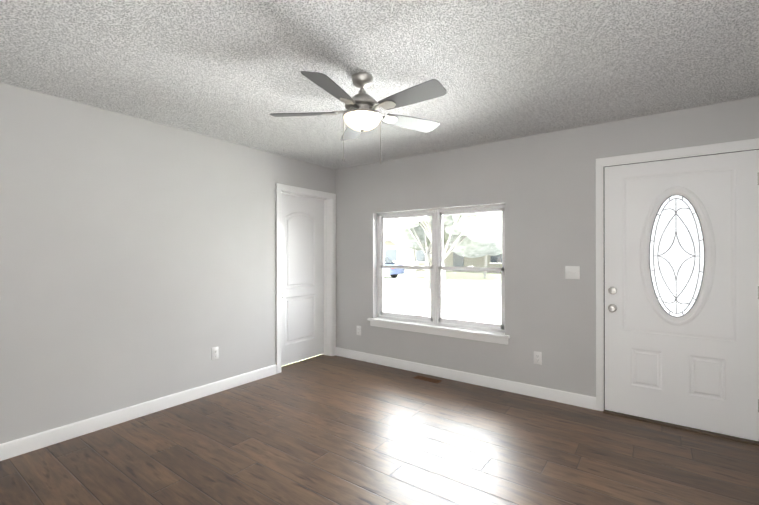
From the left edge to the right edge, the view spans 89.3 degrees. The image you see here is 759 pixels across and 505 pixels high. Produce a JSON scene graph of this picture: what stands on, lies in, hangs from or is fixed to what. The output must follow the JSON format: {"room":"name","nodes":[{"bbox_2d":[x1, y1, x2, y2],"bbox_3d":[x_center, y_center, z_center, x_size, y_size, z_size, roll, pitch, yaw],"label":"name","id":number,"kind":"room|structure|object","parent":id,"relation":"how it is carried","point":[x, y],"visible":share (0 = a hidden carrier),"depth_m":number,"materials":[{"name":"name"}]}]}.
{"room":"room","nodes":[
{"label":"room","id":0,"kind":"room"},
{"bbox_2d":[0,82,334,443],"bbox_3d":[-2.087,0.122,3.116,0.160,2.440,4.910,0,0,36],"label":"wall","id":1,"kind":"structure","parent":0,"point":[137,260],"depth_m":3.05,"materials":[{"name":"grey paint"}]},
{"bbox_2d":[0,364,276,460],"bbox_3d":[-2.246,1.289,2.746,0.015,0.105,3.749,0,0,36],"label":"baseboard","id":2,"kind":"structure","parent":1,"relation":"attached to","point":[19,446],"depth_m":3.02,"materials":[{"name":"white wood"}]},
{"bbox_2d":[211,347,217,359],"bbox_3d":[-1.574,0.966,3.679,0.009,0.115,0.070,0,0,36],"label":"outlet","id":3,"kind":"object","parent":1,"relation":"attached to","point":[214,352],"visible":1,"depth_m":3.67,"materials":[{"name":"white plastic"}]},
{"bbox_2d":[281,194,323,365],"bbox_3d":[-0.954,0.316,4.721,0.103,2.023,0.815,0,0,36],"label":"door","id":4,"kind":"structure","parent":1,"relation":"in","point":[302,278],"depth_m":4.75,"materials":[{"name":"white wood"}]},
{"bbox_2d":[276,183,335,373],"bbox_3d":[-0.926,0.288,4.699,0.175,2.115,0.963,0,0,36],"label":"door frame","id":5,"kind":"structure","parent":1,"relation":"attached to","point":[329,199],"depth_m":4.99,"materials":[{"name":"white wood"}]},
{"bbox_2d":[0,354,758,504],"bbox_3d":[-0.175,1.400,1.825,4.770,0.120,5.070,0,0,36],"label":"floor","id":6,"kind":"structure","parent":0,"point":[322,429],"depth_m":2.55,"materials":[{"name":"laminate"}]},
{"bbox_2d":[413,375,441,382],"bbox_3d":[0.507,1.340,4.073,0.300,0.010,0.105,0,0,36],"label":"floor vent","id":7,"kind":"object","parent":6,"relation":"in","point":[427,379],"visible":1,"depth_m":4.07,"materials":[{"name":"brown metal"}]},
{"bbox_2d":[0,0,758,168],"bbox_3d":[-0.175,-1.160,1.830,4.770,0.120,5.070,0,0,36],"label":"ceiling","id":8,"kind":"structure","parent":0,"point":[231,70],"depth_m":2.22,"materials":[{"name":"white paint"}]},
{"bbox_2d":[270,71,446,163],"bbox_3d":[-0.094,-0.831,2.383,1.111,0.536,1.132,0,0,36],"label":"ceiling fan","id":9,"kind":"object","parent":8,"relation":"hanging from","point":[362,113],"visible":1,"depth_m":2.33,"materials":[{"name":"silver metal"}]},
{"bbox_2d":[335,96,758,396],"bbox_3d":[1.267,0.124,3.814,4.770,2.440,0.160,0,0,36],"label":"wall","id":10,"kind":"structure","parent":0,"point":[542,187],"depth_m":3.63,"materials":[{"name":"grey paint"}]},
{"bbox_2d":[357,326,360,334],"bbox_3d":[-0.261,0.979,4.817,0.070,0.115,0.009,0,0,36],"label":"electrical outlet","id":11,"kind":"object","parent":10,"relation":"attached to","point":[358,330],"visible":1,"depth_m":4.81,"materials":[{"name":"white plastic"}]},
{"bbox_2d":[367,204,509,344],"bbox_3d":[0.602,0.205,4.259,1.710,1.380,0.200,0,0,36],"label":"window","id":12,"kind":"structure","parent":10,"relation":"in","point":[437,267],"depth_m":4.27,"materials":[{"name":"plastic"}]},
{"bbox_2d":[336,347,595,409],"bbox_3d":[0.633,1.292,4.163,3.007,0.105,0.014,0,0,36],"label":"baseboard","id":13,"kind":"structure","parent":10,"relation":"attached to","point":[575,399],"depth_m":3.88,"materials":[{"name":"white wood"}]},
{"bbox_2d":[534,351,541,364],"bbox_3d":[1.466,0.978,3.564,0.070,0.115,0.009,0,0,36],"label":"electrical outlet","id":14,"kind":"object","parent":10,"relation":"attached to","point":[537,357],"visible":1,"depth_m":3.56,"materials":[{"name":"white plastic"}]},
{"bbox_2d":[565,266,579,278],"bbox_3d":[1.700,0.177,3.389,0.116,0.115,0.020,0,0,36],"label":"switch plate","id":15,"kind":"object","parent":10,"relation":"attached to","point":[572,272],"visible":1,"depth_m":3.39,"materials":[{"name":"white plastic"}]},
{"bbox_2d":[596,138,758,445],"bbox_3d":[2.287,0.271,2.964,1.090,2.143,0.016,0,0,36],"label":"door frame","id":16,"kind":"structure","parent":10,"relation":"attached to","point":[717,148],"depth_m":3.25,"materials":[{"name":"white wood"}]},
{"bbox_2d":[604,150,758,440],"bbox_3d":[2.284,0.302,2.947,0.970,2.045,0.115,0,0,36],"label":"front door","id":17,"kind":"structure","parent":10,"relation":"in","point":[681,245],"depth_m":2.93,"materials":[{"name":"white wood"}]},
{"label":"outside","id":18,"kind":"structure","parent":0,"visible":0},
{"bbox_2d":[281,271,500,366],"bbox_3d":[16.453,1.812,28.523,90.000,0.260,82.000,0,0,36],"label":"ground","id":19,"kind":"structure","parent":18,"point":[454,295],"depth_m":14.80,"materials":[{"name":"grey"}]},
{"bbox_2d":[383,256,404,277],"bbox_3d":[-0.619,0.987,26.088,4.530,1.460,1.800,0,0,36],"label":"car","id":20,"kind":"object","parent":19,"relation":"on","point":[391,270],"depth_m":25.00,"materials":[{"name":"blue"}]},
{"bbox_2d":[388,221,449,274],"bbox_3d":[2.933,-1.808,29.758,10.206,7.119,9.090,0,0,36],"label":"tree","id":21,"kind":"object","parent":19,"relation":"on","point":[446,236],"depth_m":29.06,"materials":[{"name":"grey plant"}]},
{"bbox_2d":[411,221,445,278],"bbox_3d":[3.367,-1.609,24.465,7.839,6.718,8.866,0,0,36],"label":"tree","id":22,"kind":"object","parent":19,"relation":"on","point":[418,247],"depth_m":25.82,"materials":[{"name":"grey plant"}]},
{"bbox_2d":[384,235,501,273],"bbox_3d":[8.190,-0.638,38.849,15.300,4.800,9.800,0,0,36],"label":"house","id":23,"kind":"structure","parent":19,"relation":"on","point":[451,259],"depth_m":35.78,"materials":[{"name":"grey"}]},
{"bbox_2d":[384,218,501,288],"bbox_3d":[2.113,-1.009,18.209,6.916,5.480,6.759,0,0,36],"label":"tree","id":24,"kind":"object","parent":19,"relation":"on","point":[466,245],"depth_m":18.03,"materials":[{"name":"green plant"}]},
{"bbox_2d":[394,212,501,295],"bbox_3d":[2.632,-0.628,15.246,5.750,4.690,5.366,0,0,36],"label":"tree","id":25,"kind":"object","parent":19,"relation":"on","point":[474,223],"depth_m":13.98,"materials":[{"name":"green plant"}]},
{"bbox_2d":[483,255,486,277],"bbox_3d":[7.872,-1.979,26.373,11.875,7.450,9.355,0,0,36],"label":"tree","id":26,"kind":"object","parent":19,"relation":"on","point":[485,265],"depth_m":26.26,"materials":[{"name":"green plant"}]}
]}

